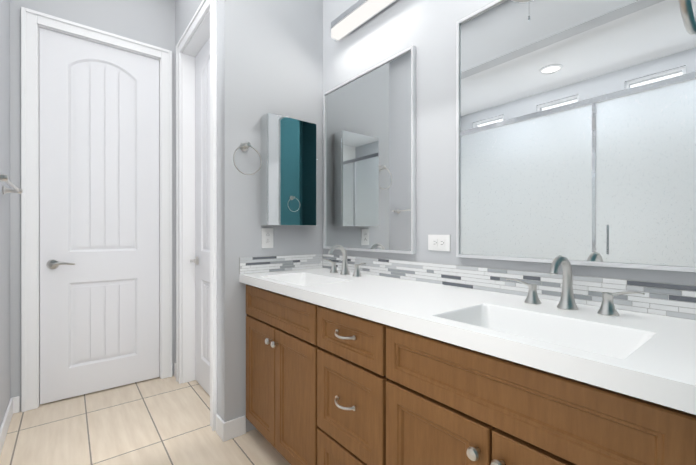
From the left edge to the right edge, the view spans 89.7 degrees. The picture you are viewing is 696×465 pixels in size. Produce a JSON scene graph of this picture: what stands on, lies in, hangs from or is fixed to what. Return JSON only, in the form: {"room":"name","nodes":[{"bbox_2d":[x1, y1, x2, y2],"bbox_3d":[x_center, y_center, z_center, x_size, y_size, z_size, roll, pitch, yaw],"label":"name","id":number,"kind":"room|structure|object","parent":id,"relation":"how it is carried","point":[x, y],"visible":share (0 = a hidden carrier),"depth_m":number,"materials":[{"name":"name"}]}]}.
{"room":"bathroom","nodes":[
{"label":"bathroom","id":0,"kind":"room"},
{"bbox_2d":[0,0,9,426],"bbox_3d":[-1.860,-0.406,1.774,0.130,3.050,1.131,0,0,-39],"label":"wall","id":1,"kind":"structure","parent":0,"point":[4,204],"depth_m":1.97,"materials":[{"name":"grey paint"}]},
{"bbox_2d":[0,174,22,194],"bbox_3d":[-1.658,-0.231,1.692,0.079,0.048,0.670,0,0,-39],"label":"towel rail","id":2,"kind":"object","parent":1,"relation":"attached to","point":[14,188],"visible":1,"depth_m":1.86,"materials":[{"name":"silver metal"}]},
{"bbox_2d":[0,363,245,454],"bbox_3d":[-0.185,1.070,1.049,1.575,0.100,4.101,0,0,-39],"label":"baseboard","id":3,"kind":"structure","parent":1,"relation":"attached to","point":[230,429],"depth_m":1.92,"materials":[{"name":"white wood"}]},
{"bbox_2d":[10,0,175,411],"bbox_3d":[-1.808,-0.407,2.457,1.065,3.050,0.130,0,0,-39],"label":"wall","id":4,"kind":"structure","parent":0,"point":[151,22],"depth_m":2.32,"materials":[{"name":"grey paint"}]},
{"bbox_2d":[21,7,171,411],"bbox_3d":[-1.741,-0.142,2.497,0.857,2.521,0.153,0,0,-39],"label":"door frame","id":5,"kind":"structure","parent":4,"relation":"attached to","point":[32,21],"depth_m":2.23,"materials":[{"name":"white wood"}]},
{"bbox_2d":[39,27,158,403],"bbox_3d":[-1.709,-0.106,2.457,0.689,2.428,0.093,0,0,-39],"label":"door","id":6,"kind":"structure","parent":4,"relation":"in","point":[99,197],"depth_m":2.44,"materials":[{"name":"white wood"}]},
{"bbox_2d":[0,376,290,464],"bbox_3d":[-0.885,1.150,1.064,2.910,0.060,5.261,0,0,-39],"label":"floor","id":7,"kind":"structure","parent":0,"point":[159,421],"depth_m":1.95,"materials":[{"name":"tile"}]},
{"bbox_2d":[239,276,695,464],"bbox_3d":[0.196,0.695,1.373,0.571,0.850,1.868,0,0,-39],"label":"bathroom vanity","id":8,"kind":"object","parent":7,"relation":"on","point":[363,369],"depth_m":0.97,"materials":[{"name":"brown wood"}]},
{"bbox_2d":[239,268,695,403],"bbox_3d":[0.202,0.250,1.377,0.559,0.040,1.868,0,0,-39],"label":"countertop","id":9,"kind":"structure","parent":8,"relation":"on","point":[665,362],"depth_m":0.94,"materials":[{"name":"white stone"}]},
{"bbox_2d":[323,245,365,276],"bbox_3d":[-0.050,0.147,1.892,0.139,0.162,0.369,0,0,-39],"label":"faucet","id":10,"kind":"object","parent":9,"relation":"on","point":[345,271],"visible":0.98,"depth_m":1.90,"materials":[{"name":"silver metal"}]},
{"bbox_2d":[506,255,644,315],"bbox_3d":[0.635,0.148,1.038,0.139,0.162,0.369,0,0,-39],"label":"faucet","id":11,"kind":"object","parent":9,"relation":"on","point":[567,302],"visible":1,"depth_m":1.05,"materials":[{"name":"silver metal"}]},
{"bbox_2d":[175,0,201,316],"bbox_3d":[-1.038,-0.407,2.452,0.130,3.050,1.101,0,0,-39],"label":"wall","id":12,"kind":"structure","parent":0,"point":[185,10],"depth_m":2.63,"materials":[{"name":"grey paint"}]},
{"bbox_2d":[176,0,216,430],"bbox_3d":[-0.967,-0.142,2.345,0.153,2.521,0.857,0,0,-39],"label":"trim","id":13,"kind":"structure","parent":12,"relation":"attached to","point":[200,30],"depth_m":2.59,"materials":[{"name":"white wood"}]},
{"bbox_2d":[190,38,209,395],"bbox_3d":[-0.946,-0.105,2.362,0.093,2.428,0.689,0,0,-39],"label":"room door","id":14,"kind":"structure","parent":12,"relation":"in","point":[201,260],"depth_m":2.51,"materials":[{"name":"white wood"}]},
{"bbox_2d":[217,0,322,431],"bbox_3d":[-0.404,-0.406,2.172,0.770,3.050,0.130,0,0,-39],"label":"wall","id":15,"kind":"structure","parent":0,"point":[269,56],"depth_m":1.97,"materials":[{"name":"grey paint"}]},
{"bbox_2d":[233,142,261,174],"bbox_3d":[-0.559,-0.406,1.921,0.162,0.187,0.065,0,0,-39],"label":"towel ring","id":16,"kind":"object","parent":15,"relation":"attached to","point":[244,146],"visible":1,"depth_m":1.92,"materials":[{"name":"silver metal"}]},
{"bbox_2d":[262,228,272,247],"bbox_3d":[-0.467,0.033,2.032,0.072,0.116,0.008,0,0,-39],"label":"outlet","id":17,"kind":"object","parent":15,"relation":"attached to","point":[267,237],"visible":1,"depth_m":2.03,"materials":[{"name":"white plastic"}]},
{"bbox_2d":[261,113,316,225],"bbox_3d":[-0.347,-0.351,2.069,0.320,0.620,0.099,0,0,-39],"label":"upper cabinet","id":18,"kind":"object","parent":15,"relation":"attached to","point":[289,172],"visible":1,"depth_m":2.01,"materials":[{"name":"glass"}]},
{"bbox_2d":[323,0,695,285],"bbox_3d":[0.866,-0.405,1.100,0.130,3.050,3.130,0,0,-39],"label":"wall","id":19,"kind":"structure","parent":0,"point":[427,28],"depth_m":1.61,"materials":[{"name":"grey paint"}]},
{"bbox_2d":[331,0,397,39],"bbox_3d":[0.110,-1.206,1.877,0.074,0.090,0.590,0,0,-39],"label":"sconce","id":20,"kind":"object","parent":19,"relation":"attached to","point":[355,16],"visible":1,"depth_m":1.92,"materials":[{"name":"silver metal"}]},
{"bbox_2d":[323,45,415,253],"bbox_3d":[0.083,-0.392,1.954,0.021,0.991,0.745,0,0,-39],"label":"mirror","id":21,"kind":"object","parent":19,"relation":"attached to","point":[369,160],"visible":0.98,"depth_m":1.88,"materials":[{"name":"silver metal"}]},
{"bbox_2d":[428,235,449,250],"bbox_3d":[0.406,0.046,1.563,0.008,0.072,0.116,0,0,-39],"label":"outlet","id":22,"kind":"object","parent":19,"relation":"attached to","point":[438,242],"visible":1,"depth_m":1.56,"materials":[{"name":"white plastic"}]},
{"bbox_2d":[239,254,695,319],"bbox_3d":[0.202,0.185,1.377,0.559,0.090,1.867,0,0,-39],"label":"backsplash","id":23,"kind":"structure","parent":19,"relation":"attached to","point":[670,300],"depth_m":1.30,"materials":[{"name":"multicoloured tile"}]},
{"bbox_2d":[456,0,695,272],"bbox_3d":[0.696,-0.391,1.189,0.021,0.991,0.745,0,0,-39],"label":"mirror","id":24,"kind":"object","parent":19,"relation":"attached to","point":[575,132],"visible":1,"depth_m":1.13,"materials":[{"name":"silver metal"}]},
{"bbox_3d":[0.715,-0.404,0.505,0.850,3.050,0.130,0,0,-39],"label":"wall","id":25,"kind":"structure","parent":0,"visible":0},
{"bbox_2d":[678,0,695,34],"bbox_3d":[0.404,-0.324,0.382,0.162,0.187,0.065,0,0,-39],"label":"towel ring","id":26,"kind":"object","parent":25,"relation":"attached to","point":[688,18],"visible":1,"depth_m":0.38,"materials":[{"name":"silver metal"}]}
]}

